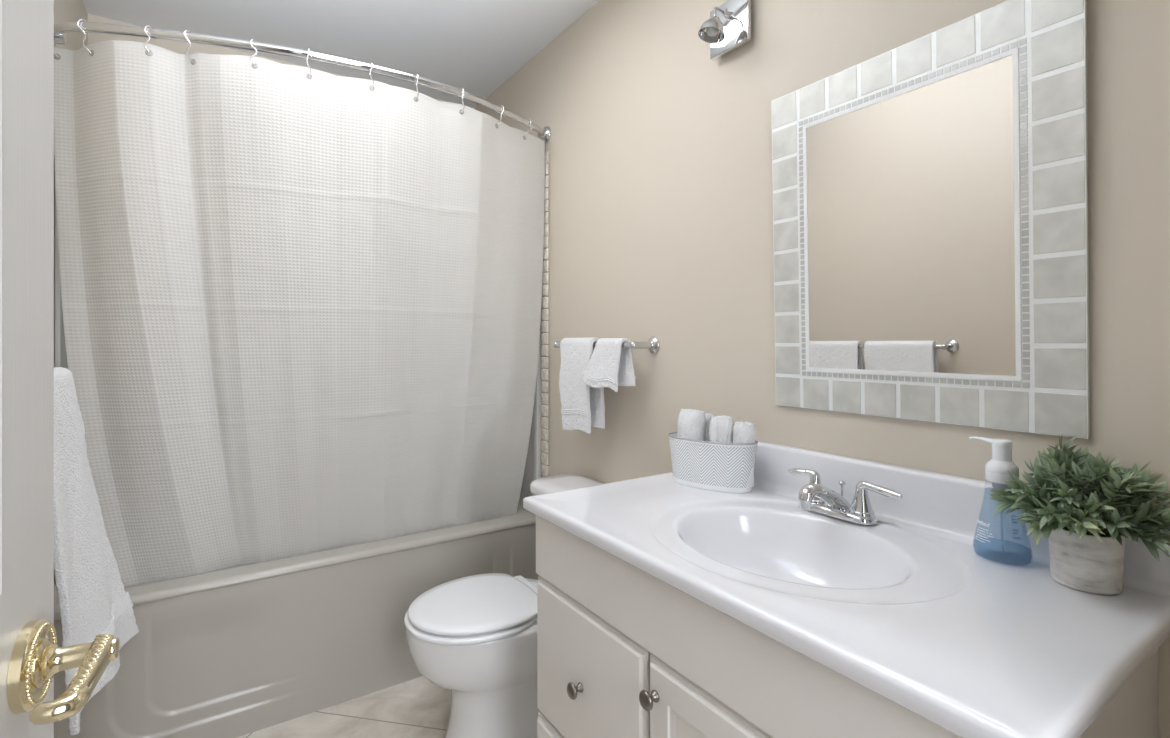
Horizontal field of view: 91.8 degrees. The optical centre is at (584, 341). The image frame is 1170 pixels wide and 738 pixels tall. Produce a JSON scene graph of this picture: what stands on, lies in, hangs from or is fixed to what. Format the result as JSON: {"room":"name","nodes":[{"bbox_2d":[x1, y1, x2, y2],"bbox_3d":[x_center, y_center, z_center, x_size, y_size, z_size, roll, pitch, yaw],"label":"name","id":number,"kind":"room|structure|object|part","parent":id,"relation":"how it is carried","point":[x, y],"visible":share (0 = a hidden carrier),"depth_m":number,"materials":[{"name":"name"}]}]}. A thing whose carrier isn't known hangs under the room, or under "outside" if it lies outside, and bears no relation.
{"room":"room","nodes":[
{"label":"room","id":0,"kind":"room"},
{"bbox_2d":[54,0,87,583],"bbox_3d":[-1.092,-0.021,0.893,0.100,2.382,3.020,0,0,-34],"label":"wall","id":1,"kind":"structure","parent":0,"point":[64,10],"depth_m":1.81,"materials":[{"name":"beige paint"}]},
{"bbox_3d":[-1.092,0.085,1.062,0.087,0.053,0.753,0,0,-34],"label":"towel bar","id":2,"kind":"object","parent":1,"relation":"attached to","visible":0},
{"bbox_2d":[54,367,138,734],"bbox_3d":[-1.135,0.422,1.279,0.172,0.726,0.372,0,0,-34],"label":"towel","id":3,"kind":"object","parent":2,"relation":"hanging from","point":[93,599],"visible":0.34,"depth_m":1.25,"materials":[{"name":"white fabric"}]},
{"bbox_2d":[88,14,473,108],"bbox_3d":[-1.232,-0.021,2.557,1.520,2.382,0.100,0,0,-34],"label":"wall","id":4,"kind":"structure","parent":0,"point":[180,47],"depth_m":2.23,"materials":[{"name":"beige paint"}]},
{"bbox_2d":[55,189,540,582],"bbox_3d":[-1.007,-0.018,2.221,1.518,1.424,0.707,0,0,-34],"label":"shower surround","id":5,"kind":"structure","parent":4,"relation":"attached to","point":[532,471],"depth_m":2.34,"materials":[{"name":"white plastic"}]},
{"bbox_2d":[54,40,544,586],"bbox_3d":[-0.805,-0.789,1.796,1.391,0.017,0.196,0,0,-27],"label":"shower curtain","id":6,"kind":"object","parent":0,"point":[302,313],"visible":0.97,"depth_m":1.73,"materials":[{"name":"white fabric"}]},
{"bbox_2d":[83,0,597,107],"bbox_3d":[-0.419,-1.252,1.344,1.720,0.080,3.020,0,0,-34],"label":"ceiling","id":7,"kind":"structure","parent":0,"point":[474,46],"depth_m":2.19,"materials":[{"name":"white paint"}]},
{"bbox_2d":[237,676,451,737],"bbox_3d":[-0.018,1.210,0.746,1.720,0.080,4.460,0,0,-34],"label":"floor","id":8,"kind":"structure","parent":0,"point":[418,707],"depth_m":1.76,"materials":[{"name":"tile"}]},
{"bbox_2d":[54,500,538,737],"bbox_3d":[-0.982,0.932,2.183,1.516,0.476,0.796,0,0,-34],"label":"bathtub","id":9,"kind":"object","parent":8,"relation":"on","point":[234,652],"visible":0.64,"depth_m":1.74,"materials":[{"name":"grey ceramic"}]},
{"bbox_2d":[54,500,535,621],"bbox_3d":[-0.982,0.883,2.183,1.516,0.378,0.796,0,0,-34],"label":"bathtub rim","id":10,"kind":"object","parent":9,"relation":"in","point":[378,580],"depth_m":1.85,"materials":[{"name":"grey ceramic"}]},
{"bbox_2d":[404,474,605,737],"bbox_3d":[-0.200,0.828,1.750,0.695,0.684,0.458,0,0,-34],"label":"toilet","id":11,"kind":"object","parent":8,"relation":"on","point":[474,637],"visible":0.66,"depth_m":1.59,"materials":[{"name":"white ceramic"}]},
{"bbox_3d":[-0.329,0.787,1.664,0.384,0.014,0.374,0,0,-34],"label":"seat","id":12,"kind":"part","parent":11,"relation":"part of","materials":[{"name":"white plastic"}]},
{"bbox_3d":[-0.328,0.766,1.664,0.370,0.017,0.362,0,0,-34],"label":"lid","id":13,"kind":"part","parent":11,"relation":"part of","materials":[{"name":"white plastic"}]},
{"bbox_3d":[-0.263,0.982,1.708,0.535,0.376,0.372,0,0,-34],"label":"bowl","id":14,"kind":"part","parent":11,"relation":"part of","materials":[{"name":"white ceramic"}]},
{"bbox_3d":[0.000,0.507,1.884,0.215,0.042,0.458,0,0,-34],"label":"tank lid","id":15,"kind":"part","parent":11,"relation":"part of","materials":[{"name":"white ceramic"}]},
{"bbox_2d":[536,516,1157,737],"bbox_3d":[0.350,0.778,1.047,0.568,0.784,0.906,0,0,-34],"label":"vanity cabinet","id":16,"kind":"object","parent":8,"relation":"on","point":[623,652],"visible":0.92,"depth_m":0.90,"materials":[{"name":"white wood"}]},
{"bbox_3d":[0.001,0.950,1.127,0.021,0.225,0.383,0,0,-34],"label":"drawer","id":17,"kind":"part","parent":16,"relation":"part of","materials":[{"name":"white wood"}]},
{"bbox_3d":[-0.019,0.683,1.114,0.029,0.031,0.031,0,0,-34],"label":"knob","id":18,"kind":"part","parent":16,"relation":"part of","materials":[{"name":"grey metal"}]},
{"bbox_3d":[0.001,0.680,1.127,0.021,0.303,0.383,0,0,-34],"label":"drawer","id":19,"kind":"part","parent":16,"relation":"part of","materials":[{"name":"white wood"}]},
{"bbox_3d":[0.105,0.584,0.928,0.029,0.031,0.031,0,0,-34],"label":"knob","id":20,"kind":"part","parent":16,"relation":"part of","materials":[{"name":"grey metal"}]},
{"bbox_3d":[0.182,0.795,0.858,0.021,0.533,0.255,0,0,-34],"label":"door","id":21,"kind":"part","parent":16,"relation":"part of","materials":[{"name":"white wood"}]},
{"bbox_3d":[0.146,0.456,0.911,0.021,0.137,0.906,0,0,-34],"label":"apron rail","id":22,"kind":"part","parent":16,"relation":"part of","materials":[{"name":"white wood"}]},
{"bbox_2d":[523,441,1169,737],"bbox_3d":[0.358,0.369,1.049,0.553,0.240,0.969,0,0,-34],"label":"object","id":23,"kind":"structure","parent":16,"relation":"in","point":[972,637],"depth_m":0.83,"materials":[{"name":"white stone"}]},
{"bbox_2d":[668,432,757,492],"bbox_3d":[0.313,0.295,1.405,0.232,0.118,0.124,0,0,39],"label":"basket","id":24,"kind":"object","parent":23,"relation":"on","point":[714,466],"visible":0.79,"depth_m":1.34,"materials":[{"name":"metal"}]},
{"bbox_2d":[704,413,712,440],"bbox_3d":[0.316,0.262,1.449,0.031,0.160,0.032,0,0,28],"label":"rolled washcloth","id":25,"kind":"object","parent":24,"relation":"in","point":[707,415],"visible":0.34,"depth_m":1.44,"materials":[{"name":"white fabric"}]},
{"bbox_2d":[709,415,733,442],"bbox_3d":[0.331,0.263,1.385,0.067,0.164,0.065,0,0,-5],"label":"rolled washcloth","id":26,"kind":"object","parent":24,"relation":"in","point":[721,427],"visible":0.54,"depth_m":1.37,"materials":[{"name":"white fabric"}]},
{"bbox_2d":[733,421,754,487],"bbox_3d":[0.378,0.266,1.353,0.050,0.153,0.049,1,1,7],"label":"rolled washcloth","id":27,"kind":"object","parent":24,"relation":"in","point":[743,432],"visible":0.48,"depth_m":1.33,"materials":[{"name":"white fabric"}]},
{"bbox_2d":[788,468,901,524],"bbox_3d":[0.522,0.319,1.160,0.194,0.087,0.167,0,0,17],"label":"faucet","id":28,"kind":"object","parent":23,"relation":"on","point":[813,496],"visible":1,"depth_m":1.12,"materials":[{"name":"silver metal"}]},
{"bbox_3d":[0.477,0.288,1.236,0.021,0.025,0.073,0,0,-43],"label":"lever","id":29,"kind":"part","parent":28,"relation":"part of","materials":[{"name":"silver metal"}]},
{"bbox_3d":[0.494,0.314,1.217,0.047,0.060,0.047,0,0,-34],"label":"handle","id":30,"kind":"part","parent":28,"relation":"part of","materials":[{"name":"silver metal"}]},
{"bbox_3d":[0.485,0.322,1.148,0.149,0.081,0.048,0,0,-34],"label":"spout","id":31,"kind":"part","parent":28,"relation":"part of","materials":[{"name":"silver metal"}]},
{"bbox_3d":[0.536,0.311,1.183,0.014,0.044,0.014,0,0,-34],"label":"lift rod","id":32,"kind":"part","parent":28,"relation":"part of","materials":[{"name":"silver metal"}]},
{"bbox_3d":[0.523,0.347,1.174,0.057,0.016,0.160,0,0,-34],"label":"plate","id":33,"kind":"part","parent":28,"relation":"part of","materials":[{"name":"silver metal"}]},
{"bbox_3d":[0.552,0.314,1.131,0.047,0.060,0.047,0,0,-34],"label":"handle","id":34,"kind":"part","parent":28,"relation":"part of","materials":[{"name":"silver metal"}]},
{"bbox_3d":[0.566,0.288,1.097,0.021,0.025,0.096,0,0,-23],"label":"lever","id":35,"kind":"part","parent":28,"relation":"part of","materials":[{"name":"silver metal"}]},
{"bbox_2d":[969,436,1019,542],"bbox_3d":[0.683,0.257,0.932,0.071,0.194,0.086,0,0,-34],"label":"soap dispenser","id":36,"kind":"object","parent":23,"relation":"on","point":[996,472],"visible":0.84,"depth_m":0.92,"materials":[{"name":"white plastic"}]},
{"bbox_2d":[975,526,991,542],"bbox_3d":[0.652,0.316,0.927,0.006,0.021,0.030,0,0,-9],"label":"print","id":37,"kind":"object","parent":36,"relation":"on","point":[978,526],"depth_m":0.93,"materials":[{"name":"white"}]},
{"bbox_2d":[1011,515,1019,538],"bbox_3d":[0.683,0.294,0.899,0.010,0.035,0.007,0,0,10],"label":"print","id":38,"kind":"object","parent":36,"relation":"on","point":[1011,515],"depth_m":0.90,"materials":[{"name":"blue"}]},
{"bbox_2d":[988,434,1169,594],"bbox_3d":[0.718,0.247,0.815,0.210,0.215,0.230,0,0,-34],"label":"potted plant","id":39,"kind":"object","parent":23,"relation":"on","point":[1099,503],"visible":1,"depth_m":0.80,"materials":[{"name":"green plant"}]},
{"bbox_3d":[0.733,0.313,0.831,0.084,0.082,0.084,0,0,-34],"label":"pot","id":40,"kind":"part","parent":39,"relation":"part of","materials":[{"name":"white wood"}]},
{"bbox_2d":[677,409,705,440],"bbox_3d":[0.270,0.257,1.441,0.074,0.174,0.070,0,0,-3],"label":"rolled washcloth","id":41,"kind":"object","parent":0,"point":[691,422],"visible":0.48,"depth_m":1.41,"materials":[{"name":"white fabric"}]},
{"bbox_2d":[474,0,1169,737],"bbox_3d":[0.254,-0.021,1.795,0.100,2.382,3.020,0,0,-34],"label":"wall","id":42,"kind":"structure","parent":0,"point":[659,149],"depth_m":1.50,"materials":[{"name":"beige paint"}]},
{"bbox_2d":[54,21,550,143],"bbox_3d":[-0.762,-0.845,1.841,1.533,0.068,0.282,0,0,-30],"label":"shower curtain rod","id":43,"kind":"object","parent":42,"relation":"attached to","point":[60,28],"visible":0.89,"depth_m":1.64,"materials":[{"name":"silver metal"}]},
{"bbox_2d":[77,19,91,53],"bbox_3d":[-1.346,-0.825,1.528,0.018,0.079,0.050,0,0,-15],"label":"curtain hook","id":44,"kind":"object","parent":43,"relation":"hanging from","point":[79,20],"visible":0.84,"depth_m":1.52,"materials":[{"name":"silver metal"}]},
{"bbox_2d":[144,25,154,53],"bbox_3d":[-1.190,-0.825,1.549,0.017,0.079,0.037,0,0,-18],"label":"curtain hook","id":45,"kind":"object","parent":43,"relation":"hanging from","point":[146,25],"visible":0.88,"depth_m":1.54,"materials":[{"name":"silver metal"}]},
{"bbox_2d":[184,29,193,62],"bbox_3d":[-1.101,-0.825,1.578,0.017,0.079,0.050,0,0,-18],"label":"curtain hook","id":46,"kind":"object","parent":43,"relation":"hanging from","point":[188,49],"visible":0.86,"depth_m":1.57,"materials":[{"name":"silver metal"}]},
{"bbox_2d":[250,39,256,66],"bbox_3d":[-0.945,-0.825,1.617,0.020,0.079,0.036,0,0,-34],"label":"curtain hook","id":47,"kind":"object","parent":43,"relation":"hanging from","point":[251,39],"visible":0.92,"depth_m":1.60,"materials":[{"name":"silver metal"}]},
{"bbox_2d":[306,48,310,77],"bbox_3d":[-0.813,-0.825,1.672,0.010,0.079,0.040,0,0,-15],"label":"curtain hook","id":48,"kind":"object","parent":43,"relation":"hanging from","point":[308,48],"visible":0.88,"depth_m":1.66,"materials":[{"name":"silver metal"}]},
{"bbox_2d":[369,62,373,88],"bbox_3d":[-0.657,-0.825,1.752,0.011,0.079,0.037,0,0,-10],"label":"curtain hook","id":49,"kind":"object","parent":43,"relation":"hanging from","point":[371,62],"visible":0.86,"depth_m":1.74,"materials":[{"name":"silver metal"}]},
{"bbox_2d":[416,74,418,99],"bbox_3d":[-0.542,-0.825,1.830,0.010,0.079,0.042,0,0,-23],"label":"curtain hook","id":50,"kind":"object","parent":43,"relation":"hanging from","point":[416,74],"visible":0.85,"depth_m":1.82,"materials":[{"name":"silver metal"}]},
{"bbox_2d":[461,88,464,112],"bbox_3d":[-0.417,-0.825,1.933,0.013,0.079,0.039,0,0,-24],"label":"curtain hook","id":51,"kind":"object","parent":43,"relation":"hanging from","point":[461,88],"visible":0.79,"depth_m":1.93,"materials":[{"name":"silver metal"}]},
{"bbox_2d":[541,151,549,477],"bbox_3d":[-0.164,-0.036,2.316,0.014,1.472,0.062,0,0,-34],"label":"trim","id":52,"kind":"structure","parent":42,"relation":"attached to","point":[545,302],"depth_m":2.30,"materials":[{"name":"beige tile"}]},
{"bbox_2d":[553,337,659,353],"bbox_3d":[0.049,0.010,1.926,0.092,0.053,0.508,0,0,-34],"label":"towel bar","id":53,"kind":"object","parent":42,"relation":"attached to","point":[653,344],"visible":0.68,"depth_m":1.74,"materials":[{"name":"silver metal"}]},
{"bbox_2d":[559,337,604,433],"bbox_3d":[-0.013,0.147,1.947,0.069,0.324,0.222,0,0,-34],"label":"towel","id":54,"kind":"object","parent":53,"relation":"hanging from","point":[583,405],"visible":0.91,"depth_m":1.92,"materials":[{"name":"white fabric"}]},
{"bbox_3d":[0.022,0.010,1.907,0.018,0.018,0.467,0,0,-34],"label":"rod","id":55,"kind":"part","parent":53,"relation":"part of","materials":[{"name":"silver metal"}]},
{"bbox_2d":[583,338,635,391],"bbox_3d":[0.076,0.071,1.804,0.074,0.167,0.198,0,0,-34],"label":"towel","id":56,"kind":"object","parent":53,"relation":"hanging from","point":[610,365],"visible":1,"depth_m":1.78,"materials":[{"name":"white fabric"}]},
{"bbox_3d":[0.171,0.010,1.734,0.081,0.025,0.025,0,0,-34],"label":"post","id":57,"kind":"part","parent":53,"relation":"part of","materials":[{"name":"silver metal"}]},
{"bbox_2d":[698,0,750,59],"bbox_3d":[0.340,-0.825,1.452,0.138,0.128,0.128,0,0,-34],"label":"wall lamp","id":58,"kind":"object","parent":42,"relation":"attached to","point":[728,27],"visible":1,"depth_m":1.45,"materials":[{"name":"silver metal"}]},
{"bbox_3d":[0.317,-0.788,1.423,0.067,0.053,0.068,0,0,-34],"label":"lamp shade","id":59,"kind":"part","parent":58,"relation":"part of","materials":[{"name":"silver metal"}]},
{"bbox_3d":[0.321,-0.787,1.423,0.031,0.037,0.031,0,0,-34],"label":"bulb","id":60,"kind":"part","parent":58,"relation":"part of","materials":[{"name":"grey glass"}]},
{"bbox_3d":[0.340,-0.830,1.444,0.011,0.044,0.054,0,0,40],"label":"arm","id":61,"kind":"part","parent":58,"relation":"part of","materials":[{"name":"silver metal"}]},
{"bbox_2d":[771,0,1089,438],"bbox_3d":[0.627,-0.215,1.133,0.022,0.735,0.587,-2,1,-34],"label":"wall mirror","id":62,"kind":"object","parent":42,"relation":"attached to","point":[930,191],"visible":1,"depth_m":1.05,"materials":[{"name":"clear glass"}]},
{"bbox_2d":[806,55,1015,375],"bbox_3d":[0.620,-0.214,1.129,0.002,0.545,0.397,-1,1,-34],"label":"mirror glass","id":63,"kind":"object","parent":62,"relation":"attached to","point":[910,195],"depth_m":1.09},
{"bbox_3d":[0.619,-0.214,1.128,0.004,0.561,0.413,-2,1,-34],"label":"bevel frame","id":64,"kind":"part","parent":62,"relation":"part of","materials":[{"name":"silver metal"}]},
{"bbox_2d":[754,441,1169,595],"bbox_3d":[0.568,0.302,1.190,0.046,0.106,0.969,0,0,-34],"label":"backsplash","id":65,"kind":"structure","parent":42,"relation":"attached to","point":[946,506],"depth_m":1.06,"materials":[{"name":"white stone"}]},
{"bbox_3d":[0.394,-0.021,0.131,1.520,2.382,0.100,0,0,-34],"label":"wall","id":66,"kind":"structure","parent":0,"visible":0},
{"bbox_2d":[0,0,119,737],"bbox_3d":[-0.290,0.151,0.184,0.092,2.022,0.710,0,0,-27],"label":"door","id":67,"kind":"structure","parent":66,"relation":"in","point":[30,655],"depth_m":0.44,"materials":[{"name":"grey paint"}]},
{"bbox_3d":[-0.378,0.251,0.432,0.016,0.021,0.077,0,0,-27],"label":"lever","id":68,"kind":"part","parent":67,"relation":"part of","materials":[{"name":"gold metal"}]}
]}

